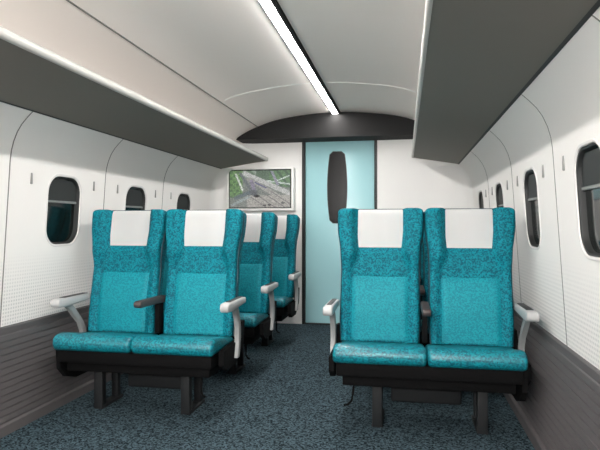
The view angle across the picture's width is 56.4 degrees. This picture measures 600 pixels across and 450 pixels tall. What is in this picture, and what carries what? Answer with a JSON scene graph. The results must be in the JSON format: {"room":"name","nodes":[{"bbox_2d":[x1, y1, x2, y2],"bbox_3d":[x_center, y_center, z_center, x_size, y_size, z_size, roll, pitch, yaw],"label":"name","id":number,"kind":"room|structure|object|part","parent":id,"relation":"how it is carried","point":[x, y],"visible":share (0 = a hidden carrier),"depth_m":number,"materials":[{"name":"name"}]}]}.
{"room":"train carriage","nodes":[
{"label":"train carriage","id":0,"kind":"room"},
{"bbox_2d":[0,102,223,326],"bbox_3d":[-1.635,-0.075,2.657,0.346,2.350,7.820,0,0,11],"label":"wall","id":1,"kind":"structure","parent":0,"point":[34,272],"depth_m":3.41,"materials":[{"name":"grey plastic"}]},
{"bbox_2d":[45,174,81,246],"bbox_3d":[-1.496,-0.090,3.518,0.069,0.450,0.363,0,0,11],"label":"window","id":2,"kind":"structure","parent":1,"relation":"in","point":[64,192],"depth_m":3.54,"materials":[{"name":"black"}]},
{"bbox_3d":[-1.513,-0.090,3.521,0.034,0.402,0.315,0,0,11],"label":"pane","id":3,"kind":"part","parent":2,"relation":"part of","materials":[{"name":"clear glass"}]},
{"bbox_2d":[48,179,75,201],"bbox_3d":[-1.494,-0.212,3.518,0.013,0.135,0.304,0,0,11],"label":"blind","id":4,"kind":"object","parent":2,"relation":"attached to","point":[60,190],"depth_m":3.52,"materials":[{"name":"black"}]},
{"bbox_3d":[-1.498,-0.144,3.518,0.012,0.014,0.304,0,0,11],"label":"blind rail","id":5,"kind":"part","parent":2,"relation":"part of","materials":[{"name":"grey metal"}]},
{"bbox_2d":[0,305,129,438],"bbox_3d":[-1.681,0.826,2.589,0.162,0.548,7.670,0,0,11],"label":"lower wall panel","id":6,"kind":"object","parent":1,"relation":"attached to","point":[32,387],"depth_m":3.22,"materials":[{"name":"grey plastic"}]},
{"bbox_2d":[0,26,267,168],"bbox_3d":[-1.292,-0.676,2.492,0.486,0.146,7.622,0,0,11],"label":"luggage rack","id":7,"kind":"object","parent":1,"relation":"attached to","point":[34,78],"visible":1,"depth_m":3.12,"materials":[{"name":"grey plastic"}]},
{"bbox_2d":[124,185,146,209],"bbox_3d":[-1.322,-0.090,4.447,0.069,0.450,0.363,0,0,11],"label":"window","id":8,"kind":"structure","parent":1,"relation":"in","point":[136,197],"depth_m":4.47,"materials":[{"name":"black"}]},
{"bbox_3d":[-1.339,-0.090,4.450,0.034,0.402,0.315,0,0,11],"label":"pane","id":9,"kind":"part","parent":8,"relation":"part of","materials":[{"name":"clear glass"}]},
{"bbox_2d":[126,189,142,206],"bbox_3d":[-1.320,-0.212,4.446,0.013,0.135,0.304,0,0,11],"label":"blind","id":10,"kind":"object","parent":8,"relation":"attached to","point":[134,197],"depth_m":4.46,"materials":[{"name":"black"}]},
{"bbox_3d":[-1.323,-0.144,4.447,0.012,0.014,0.304,0,0,11],"label":"blind rail","id":11,"kind":"part","parent":8,"relation":"part of","materials":[{"name":"grey"}]},
{"bbox_3d":[-1.324,-0.090,4.447,0.059,0.418,0.331,0,0,11],"label":"frame","id":12,"kind":"part","parent":8,"relation":"part of","materials":[{"name":"plastic"}]},
{"bbox_2d":[176,192,190,209],"bbox_3d":[-1.142,-0.090,5.403,0.069,0.450,0.363,0,0,11],"label":"window","id":13,"kind":"structure","parent":1,"relation":"in","point":[183,202],"depth_m":5.44,"materials":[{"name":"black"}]},
{"bbox_2d":[177,196,187,209],"bbox_3d":[-1.140,-0.212,5.403,0.013,0.135,0.304,0,0,11],"label":"blind","id":14,"kind":"object","parent":13,"relation":"attached to","point":[182,201],"depth_m":5.42,"materials":[{"name":"black"}]},
{"bbox_3d":[-1.145,-0.090,5.404,0.059,0.418,0.331,0,0,11],"label":"frame","id":15,"kind":"part","parent":13,"relation":"part of","materials":[{"name":"black rubber"}]},
{"bbox_2d":[0,0,425,143],"bbox_3d":[-0.281,-0.930,2.352,3.000,0.620,7.720,0,0,11],"label":"ceiling","id":16,"kind":"structure","parent":0,"point":[223,66],"depth_m":3.50,"materials":[{"name":"white plastic"}]},
{"bbox_2d":[258,0,339,113],"bbox_3d":[-0.302,-1.167,2.198,0.088,0.026,7.370,0,0,11],"label":"recessed light","id":17,"kind":"object","parent":16,"relation":"in","point":[272,8],"visible":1,"depth_m":3.65,"materials":[{"name":"white plastic"}]},
{"bbox_2d":[0,322,534,449],"bbox_3d":[-0.244,1.130,2.549,3.120,0.060,8.120,0,0,11],"label":"floor","id":18,"kind":"structure","parent":0,"point":[285,396],"depth_m":3.18,"materials":[{"name":"carpet"}]},
{"bbox_2d":[50,209,246,414],"bbox_3d":[-0.900,0.499,3.429,1.103,1.202,0.617,0,0,11],"label":"seat","id":19,"kind":"object","parent":18,"relation":"on","point":[202,298],"visible":1,"depth_m":3.49,"materials":[{"name":"teal fabric"}]},
{"bbox_3d":[-1.419,0.467,3.484,0.062,0.054,0.355,0,0,11],"label":"armrest","id":20,"kind":"part","parent":19,"relation":"part of","materials":[{"name":"grey plastic"}]},
{"bbox_3d":[-1.375,0.825,3.473,0.026,0.210,0.420,0,0,11],"label":"panel","id":21,"kind":"part","parent":19,"relation":"part of","materials":[{"name":"black plastic"}]},
{"bbox_3d":[-1.414,0.635,3.510,0.034,0.310,0.236,0,0,11],"label":"arm post","id":22,"kind":"part","parent":19,"relation":"part of","materials":[{"name":"grey plastic"}]},
{"bbox_3d":[-1.203,0.975,3.369,0.054,0.250,0.050,0,0,11],"label":"leg","id":23,"kind":"part","parent":19,"relation":"part of","materials":[{"name":"grey metal"}]},
{"bbox_2d":[53,331,157,352],"bbox_3d":[-1.155,0.676,3.369,0.482,0.092,0.406,0,0,11],"label":"seat cushion","id":24,"kind":"object","parent":19,"relation":"on","point":[89,341],"depth_m":3.19,"materials":[{"name":"teal fabric"}]},
{"bbox_3d":[-1.183,0.970,3.473,0.060,0.260,0.250,0,0,11],"label":"foot rail","id":25,"kind":"part","parent":19,"relation":"part of","materials":[{"name":"grey metal"}]},
{"bbox_3d":[-1.130,0.486,3.579,0.324,0.363,0.077,0,0,11],"label":"panel","id":26,"kind":"part","parent":19,"relation":"part of","materials":[{"name":"teal fabric"}]},
{"bbox_3d":[-1.117,0.296,3.648,0.504,0.795,0.253,0,0,11],"label":"backrest","id":27,"kind":"part","parent":19,"relation":"part of","materials":[{"name":"teal fabric"}]},
{"bbox_3d":[-0.909,0.788,3.360,0.936,0.134,0.410,0,0,11],"label":"seat frame","id":28,"kind":"part","parent":19,"relation":"part of","materials":[{"name":"black"}]},
{"bbox_3d":[-0.904,0.464,3.387,0.044,0.048,0.355,0,0,11],"label":"armrest","id":29,"kind":"part","parent":19,"relation":"part of","materials":[{"name":"grey"}]},
{"bbox_2d":[131,334,233,356],"bbox_3d":[-0.677,0.676,3.279,0.482,0.092,0.406,0,0,11],"label":"seat cushion","id":30,"kind":"object","parent":19,"relation":"on","point":[155,345],"depth_m":3.11,"materials":[{"name":"teal fabric"}]},
{"bbox_3d":[-0.662,0.975,3.268,0.054,0.250,0.050,0,0,11],"label":"leg","id":31,"kind":"part","parent":19,"relation":"part of","materials":[{"name":"grey metal"}]},
{"bbox_3d":[-0.643,0.970,3.371,0.060,0.260,0.250,0,0,11],"label":"foot rail","id":32,"kind":"part","parent":19,"relation":"part of","materials":[{"name":"grey metal"}]},
{"bbox_3d":[-0.625,0.486,3.484,0.324,0.363,0.077,0,0,11],"label":"panel","id":33,"kind":"part","parent":19,"relation":"part of","materials":[{"name":"teal fabric"}]},
{"bbox_3d":[-0.612,0.296,3.553,0.504,0.795,0.253,0,0,11],"label":"backrest","id":34,"kind":"part","parent":19,"relation":"part of","materials":[{"name":"teal fabric"}]},
{"bbox_3d":[-0.403,0.715,3.341,0.030,0.230,0.420,0,0,11],"label":"panel","id":35,"kind":"part","parent":19,"relation":"part of","materials":[{"name":"black plastic"}]},
{"bbox_3d":[-0.391,0.467,3.291,0.052,0.054,0.355,0,0,11],"label":"armrest","id":36,"kind":"part","parent":19,"relation":"part of","materials":[{"name":"grey plastic"}]},
{"bbox_3d":[-0.382,0.635,3.341,0.033,0.310,0.117,0,0,11],"label":"arm post","id":37,"kind":"part","parent":19,"relation":"part of","materials":[{"name":"grey plastic"}]},
{"bbox_2d":[130,212,277,373],"bbox_3d":[-0.734,0.499,4.313,1.103,1.202,0.617,0,0,11],"label":"seat","id":38,"kind":"object","parent":18,"relation":"on","point":[256,284],"visible":0.37,"depth_m":4.34,"materials":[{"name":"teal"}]},
{"bbox_3d":[-0.964,0.486,4.463,0.324,0.363,0.077,0,0,11],"label":"panel","id":39,"kind":"part","parent":38,"relation":"part of","materials":[{"name":"teal fabric"}]},
{"bbox_3d":[-0.744,0.788,4.245,0.936,0.134,0.410,0,0,11],"label":"seat frame","id":40,"kind":"part","parent":38,"relation":"part of","materials":[{"name":"black"}]},
{"bbox_3d":[-0.496,0.975,4.153,0.054,0.250,0.050,0,0,11],"label":"leg","id":41,"kind":"part","parent":38,"relation":"part of","materials":[{"name":"grey metal"}]},
{"bbox_3d":[-0.477,0.970,4.256,0.060,0.260,0.250,0,0,11],"label":"foot rail","id":42,"kind":"part","parent":38,"relation":"part of","materials":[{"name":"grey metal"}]},
{"bbox_3d":[-0.459,0.486,4.369,0.324,0.363,0.077,0,0,11],"label":"panel","id":43,"kind":"part","parent":38,"relation":"part of","materials":[{"name":"teal fabric"}]},
{"bbox_2d":[240,313,268,326],"bbox_3d":[-0.511,0.676,4.164,0.482,0.092,0.406,0,0,11],"label":"seat cushion","id":44,"kind":"object","parent":38,"relation":"on","point":[251,319],"depth_m":3.96,"materials":[{"name":"teal fabric"}]},
{"bbox_3d":[-0.446,0.296,4.438,0.504,0.795,0.253,0,0,11],"label":"backrest","id":45,"kind":"part","parent":38,"relation":"part of","materials":[{"name":"teal fabric"}]},
{"bbox_3d":[-0.237,0.715,4.226,0.030,0.230,0.420,0,0,11],"label":"panel","id":46,"kind":"part","parent":38,"relation":"part of","materials":[{"name":"black plastic"}]},
{"bbox_3d":[-0.225,0.467,4.176,0.052,0.054,0.355,0,0,11],"label":"armrest","id":47,"kind":"part","parent":38,"relation":"part of","materials":[{"name":"grey plastic"}]},
{"bbox_3d":[-0.216,0.635,4.226,0.033,0.310,0.117,0,0,11],"label":"arm post","id":48,"kind":"part","parent":38,"relation":"part of","materials":[{"name":"grey plastic"}]},
{"bbox_2d":[262,214,300,345],"bbox_3d":[-0.555,0.499,5.267,1.103,1.202,0.617,0,0,11],"label":"seat","id":49,"kind":"object","parent":18,"relation":"on","point":[284,272],"visible":0.23,"depth_m":5.29,"materials":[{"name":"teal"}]},
{"bbox_3d":[-0.318,0.975,5.106,0.054,0.250,0.050,0,0,11],"label":"leg","id":50,"kind":"part","parent":49,"relation":"part of","materials":[{"name":"grey metal"}]},
{"bbox_3d":[-0.298,0.970,5.209,0.060,0.260,0.250,0,0,11],"label":"foot rail","id":51,"kind":"part","parent":49,"relation":"part of","materials":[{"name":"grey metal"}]},
{"bbox_3d":[-0.565,0.788,5.198,0.936,0.134,0.410,0,0,11],"label":"seat frame","id":52,"kind":"part","parent":49,"relation":"part of","materials":[{"name":"black"}]},
{"bbox_3d":[-0.280,0.486,5.322,0.324,0.363,0.077,0,0,11],"label":"panel","id":53,"kind":"part","parent":49,"relation":"part of","materials":[{"name":"teal fabric"}]},
{"bbox_2d":[274,296,293,306],"bbox_3d":[-0.332,0.676,5.117,0.482,0.092,0.406,0,0,11],"label":"seat cushion","id":54,"kind":"object","parent":49,"relation":"on","point":[282,301],"depth_m":4.91,"materials":[{"name":"teal fabric"}]},
{"bbox_3d":[-0.267,0.296,5.391,0.504,0.795,0.253,0,0,11],"label":"backrest","id":55,"kind":"part","parent":49,"relation":"part of","materials":[{"name":"teal fabric"}]},
{"bbox_3d":[-0.059,0.715,5.179,0.030,0.230,0.420,0,0,11],"label":"panel","id":56,"kind":"part","parent":49,"relation":"part of","materials":[{"name":"black"}]},
{"bbox_3d":[-0.047,0.467,5.129,0.052,0.054,0.355,0,0,11],"label":"armrest","id":57,"kind":"part","parent":49,"relation":"part of","materials":[{"name":"grey plastic"}]},
{"bbox_3d":[-0.037,0.635,5.179,0.033,0.310,0.117,0,0,11],"label":"arm post","id":58,"kind":"part","parent":49,"relation":"part of","materials":[{"name":"grey plastic"}]},
{"bbox_2d":[420,244,422,318],"bbox_3d":[1.048,0.499,4.966,1.103,1.202,0.617,0,0,11],"label":"seat","id":59,"kind":"object","parent":18,"relation":"on","point":[421,258],"visible":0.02,"depth_m":5.07,"materials":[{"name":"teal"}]},
{"bbox_3d":[1.329,0.296,5.092,0.504,0.795,0.253,0,0,11],"label":"backrest","id":60,"kind":"part","parent":59,"relation":"part of","materials":[{"name":"teal fabric"}]},
{"bbox_2d":[323,207,539,434],"bbox_3d":[0.703,0.499,3.128,1.103,1.202,0.617,0,0,11],"label":"seat","id":61,"kind":"object","parent":18,"relation":"on","point":[470,250],"visible":1,"depth_m":3.20,"materials":[{"name":"teal fabric"}]},
{"bbox_3d":[0.179,0.467,3.184,0.052,0.054,0.355,0,0,11],"label":"armrest","id":62,"kind":"part","parent":61,"relation":"part of","materials":[{"name":"grey plastic"}]},
{"bbox_3d":[0.188,0.635,3.234,0.033,0.310,0.117,0,0,11],"label":"arm post","id":63,"kind":"part","parent":61,"relation":"part of","materials":[{"name":"grey plastic"}]},
{"bbox_3d":[0.208,0.715,3.227,0.030,0.230,0.420,0,0,11],"label":"panel","id":64,"kind":"part","parent":61,"relation":"part of","materials":[{"name":"black plastic"}]},
{"bbox_3d":[0.423,0.975,3.064,0.054,0.250,0.050,0,0,11],"label":"leg","id":65,"kind":"part","parent":61,"relation":"part of","materials":[{"name":"grey metal"}]},
{"bbox_3d":[0.466,0.486,3.279,0.324,0.363,0.077,0,0,11],"label":"panel","id":66,"kind":"part","parent":61,"relation":"part of","materials":[{"name":"teal fabric"}]},
{"bbox_2d":[333,341,426,366],"bbox_3d":[0.441,0.676,3.070,0.482,0.092,0.406,0,0,11],"label":"seat cushion","id":67,"kind":"object","parent":61,"relation":"on","point":[345,353],"depth_m":2.89,"materials":[{"name":"teal fabric"}]},
{"bbox_3d":[0.479,0.296,3.348,0.504,0.795,0.253,0,0,11],"label":"backrest","id":68,"kind":"part","parent":61,"relation":"part of","materials":[{"name":"teal fabric"}]},
{"bbox_3d":[0.442,0.970,3.168,0.060,0.260,0.250,0,0,11],"label":"foot rail","id":69,"kind":"part","parent":61,"relation":"part of","materials":[{"name":"grey metal"}]},
{"bbox_3d":[0.692,0.464,3.088,0.044,0.048,0.355,0,0,11],"label":"armrest","id":70,"kind":"part","parent":61,"relation":"part of","materials":[{"name":"grey"}]},
{"bbox_3d":[0.687,0.788,3.061,0.936,0.134,0.410,0,0,11],"label":"seat frame","id":71,"kind":"part","parent":61,"relation":"part of","materials":[{"name":"black"}]},
{"bbox_3d":[0.985,0.296,3.254,0.504,0.795,0.253,0,0,11],"label":"backrest","id":72,"kind":"part","parent":61,"relation":"part of","materials":[{"name":"teal fabric"}]},
{"bbox_3d":[0.972,0.486,3.185,0.324,0.363,0.077,0,0,11],"label":"panel","id":73,"kind":"part","parent":61,"relation":"part of","materials":[{"name":"teal fabric"}]},
{"bbox_3d":[0.983,0.970,3.066,0.060,0.260,0.250,0,0,11],"label":"foot rail","id":74,"kind":"part","parent":61,"relation":"part of","materials":[{"name":"grey metal"}]},
{"bbox_2d":[425,344,527,370],"bbox_3d":[0.919,0.676,2.980,0.482,0.092,0.406,0,0,11],"label":"seat cushion","id":75,"kind":"object","parent":61,"relation":"on","point":[438,357],"depth_m":2.81,"materials":[{"name":"teal fabric"}]},
{"bbox_3d":[0.964,0.975,2.963,0.054,0.250,0.050,0,0,11],"label":"leg","id":76,"kind":"part","parent":61,"relation":"part of","materials":[{"name":"grey metal"}]},
{"bbox_3d":[1.162,0.825,2.997,0.026,0.210,0.420,0,0,11],"label":"panel","id":77,"kind":"part","parent":61,"relation":"part of","materials":[{"name":"black plastic"}]},
{"bbox_3d":[1.196,0.715,3.042,0.024,0.230,0.420,0,0,11],"label":"panel","id":78,"kind":"part","parent":61,"relation":"part of","materials":[{"name":"black"}]},
{"bbox_3d":[1.212,0.635,3.017,0.034,0.310,0.236,0,0,11],"label":"arm post","id":79,"kind":"part","parent":61,"relation":"part of","materials":[{"name":"grey plastic"}]},
{"bbox_3d":[1.207,0.467,2.991,0.062,0.054,0.355,0,0,11],"label":"armrest","id":80,"kind":"part","parent":61,"relation":"part of","materials":[{"name":"grey plastic"}]},
{"bbox_2d":[363,232,499,346],"bbox_3d":[0.869,0.499,4.013,1.103,1.202,0.617,0,0,11],"label":"seat","id":81,"kind":"object","parent":18,"relation":"on","point":[423,288],"visible":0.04,"depth_m":4.10,"materials":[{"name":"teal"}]},
{"bbox_3d":[0.853,0.788,3.945,0.936,0.134,0.410,0,0,11],"label":"seat frame","id":82,"kind":"part","parent":81,"relation":"part of","materials":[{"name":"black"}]},
{"bbox_3d":[0.858,0.464,3.973,0.044,0.048,0.355,0,0,11],"label":"armrest","id":83,"kind":"part","parent":81,"relation":"part of","materials":[{"name":"grey"}]},
{"bbox_3d":[1.150,0.296,4.138,0.504,0.795,0.253,0,0,11],"label":"backrest","id":84,"kind":"part","parent":81,"relation":"part of","materials":[{"name":"teal fabric"}]},
{"bbox_2d":[209,139,473,323],"bbox_3d":[0.421,-0.075,6.097,3.120,2.350,0.500,0,0,11],"label":"wall","id":85,"kind":"structure","parent":0,"point":[403,181],"depth_m":6.04,"materials":[{"name":"white plastic"}]},
{"bbox_2d":[227,167,295,210],"bbox_3d":[-0.431,-0.395,6.231,0.755,0.475,0.140,0,0,11],"label":"display screen","id":86,"kind":"object","parent":85,"relation":"attached to","point":[271,188],"visible":1,"depth_m":6.16,"materials":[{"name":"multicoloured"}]},
{"bbox_2d":[236,112,414,143],"bbox_3d":[0.400,-1.046,5.988,2.160,0.257,0.318,0,0,11],"label":"overhead panel","id":87,"kind":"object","parent":85,"relation":"attached to","point":[344,126],"depth_m":5.86,"materials":[{"name":"black plastic"}]},
{"bbox_2d":[302,140,376,324],"bbox_3d":[0.435,0.070,6.175,0.828,2.060,0.082,0,0,11],"label":"door","id":88,"kind":"structure","parent":85,"relation":"in","point":[339,174],"depth_m":6.20,"materials":[{"name":"teal metal"}]},
{"bbox_2d":[458,7,599,369],"bbox_3d":[1.091,-0.075,2.146,0.346,2.350,7.820,0,0,11],"label":"wall","id":89,"kind":"structure","parent":0,"point":[559,111],"depth_m":2.54,"materials":[{"name":"grey plastic"}]},
{"bbox_2d":[478,190,483,207],"bbox_3d":[1.658,-0.090,5.051,0.069,0.450,0.363,0,0,11],"label":"window","id":90,"kind":"structure","parent":89,"relation":"in","point":[480,193],"depth_m":5.17,"materials":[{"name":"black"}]},
{"bbox_3d":[1.660,-0.090,5.051,0.059,0.418,0.331,0,0,11],"label":"frame","id":91,"kind":"part","parent":90,"relation":"part of","materials":[{"name":"black rubber"}]},
{"bbox_2d":[481,194,483,207],"bbox_3d":[1.656,-0.212,5.051,0.013,0.135,0.304,0,0,11],"label":"blind","id":92,"kind":"object","parent":90,"relation":"attached to","point":[482,199],"depth_m":5.11,"materials":[{"name":"black"}]},
{"bbox_2d":[495,181,503,207],"bbox_3d":[1.475,-0.090,4.078,0.069,0.450,0.363,0,0,11],"label":"window","id":93,"kind":"structure","parent":89,"relation":"in","point":[499,198],"depth_m":4.17,"materials":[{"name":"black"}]},
{"bbox_3d":[1.478,-0.090,4.077,0.059,0.418,0.331,0,0,11],"label":"frame","id":94,"kind":"part","parent":93,"relation":"part of","materials":[{"name":"black plastic"}]},
{"bbox_2d":[499,187,502,204],"bbox_3d":[1.473,-0.212,4.078,0.013,0.135,0.304,0,0,11],"label":"blind","id":95,"kind":"object","parent":93,"relation":"attached to","point":[500,188],"depth_m":4.12,"materials":[{"name":"black"}]},
{"bbox_2d":[411,0,599,163],"bbox_3d":[0.711,-0.676,2.116,0.486,0.146,7.622,0,0,11],"label":"luggage rack","id":96,"kind":"object","parent":89,"relation":"attached to","point":[478,57],"visible":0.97,"depth_m":2.22,"materials":[{"name":"grey plastic"}]},
{"bbox_2d":[523,167,540,249],"bbox_3d":[1.286,-0.090,3.071,0.069,0.450,0.363,0,0,11],"label":"window","id":97,"kind":"structure","parent":89,"relation":"in","point":[530,185],"depth_m":3.16,"materials":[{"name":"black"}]},
{"bbox_2d":[528,174,536,197],"bbox_3d":[1.284,-0.212,3.071,0.013,0.135,0.304,0,0,11],"label":"blind","id":98,"kind":"object","parent":97,"relation":"attached to","point":[532,186],"depth_m":3.11,"materials":[{"name":"black"}]},
{"bbox_3d":[1.304,-0.090,3.067,0.034,0.402,0.315,0,0,11],"label":"pane","id":99,"kind":"part","parent":97,"relation":"part of","materials":[{"name":"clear glass"}]},
{"bbox_2d":[500,306,599,449],"bbox_3d":[1.109,0.826,2.066,0.162,0.548,7.670,0,0,11],"label":"lower wall panel","id":100,"kind":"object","parent":89,"relation":"attached to","point":[560,410],"depth_m":2.56,"materials":[{"name":"grey plastic"}]},
{"bbox_2d":[562,156,564,170],"bbox_3d":[1.131,-0.265,2.403,0.011,0.064,0.012,0,0,11],"label":"coat hook","id":101,"kind":"object","parent":89,"relation":"attached to","point":[563,163],"visible":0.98,"depth_m":2.40,"materials":[{"name":"grey metal"}]},
{"bbox_2d":[573,138,599,261],"bbox_3d":[1.103,-0.090,2.093,0.069,0.450,0.363,0,0,11],"label":"window","id":102,"kind":"structure","parent":89,"relation":"in","point":[586,166],"depth_m":2.19,"materials":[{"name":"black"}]},
{"bbox_2d":[581,148,599,186],"bbox_3d":[1.101,-0.212,2.093,0.013,0.135,0.304,0,0,11],"label":"blind","id":103,"kind":"object","parent":102,"relation":"attached to","point":[590,157],"depth_m":2.13,"materials":[{"name":"black"}]},
{"bbox_3d":[1.105,-0.144,2.092,0.012,0.014,0.304,0,0,11],"label":"blind rail","id":104,"kind":"part","parent":102,"relation":"part of","materials":[{"name":"grey"}]},
{"bbox_3d":[1.120,-0.090,2.089,0.034,0.402,0.315,0,0,11],"label":"pane","id":105,"kind":"part","parent":102,"relation":"part of","materials":[{"name":"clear glass"}]}
]}

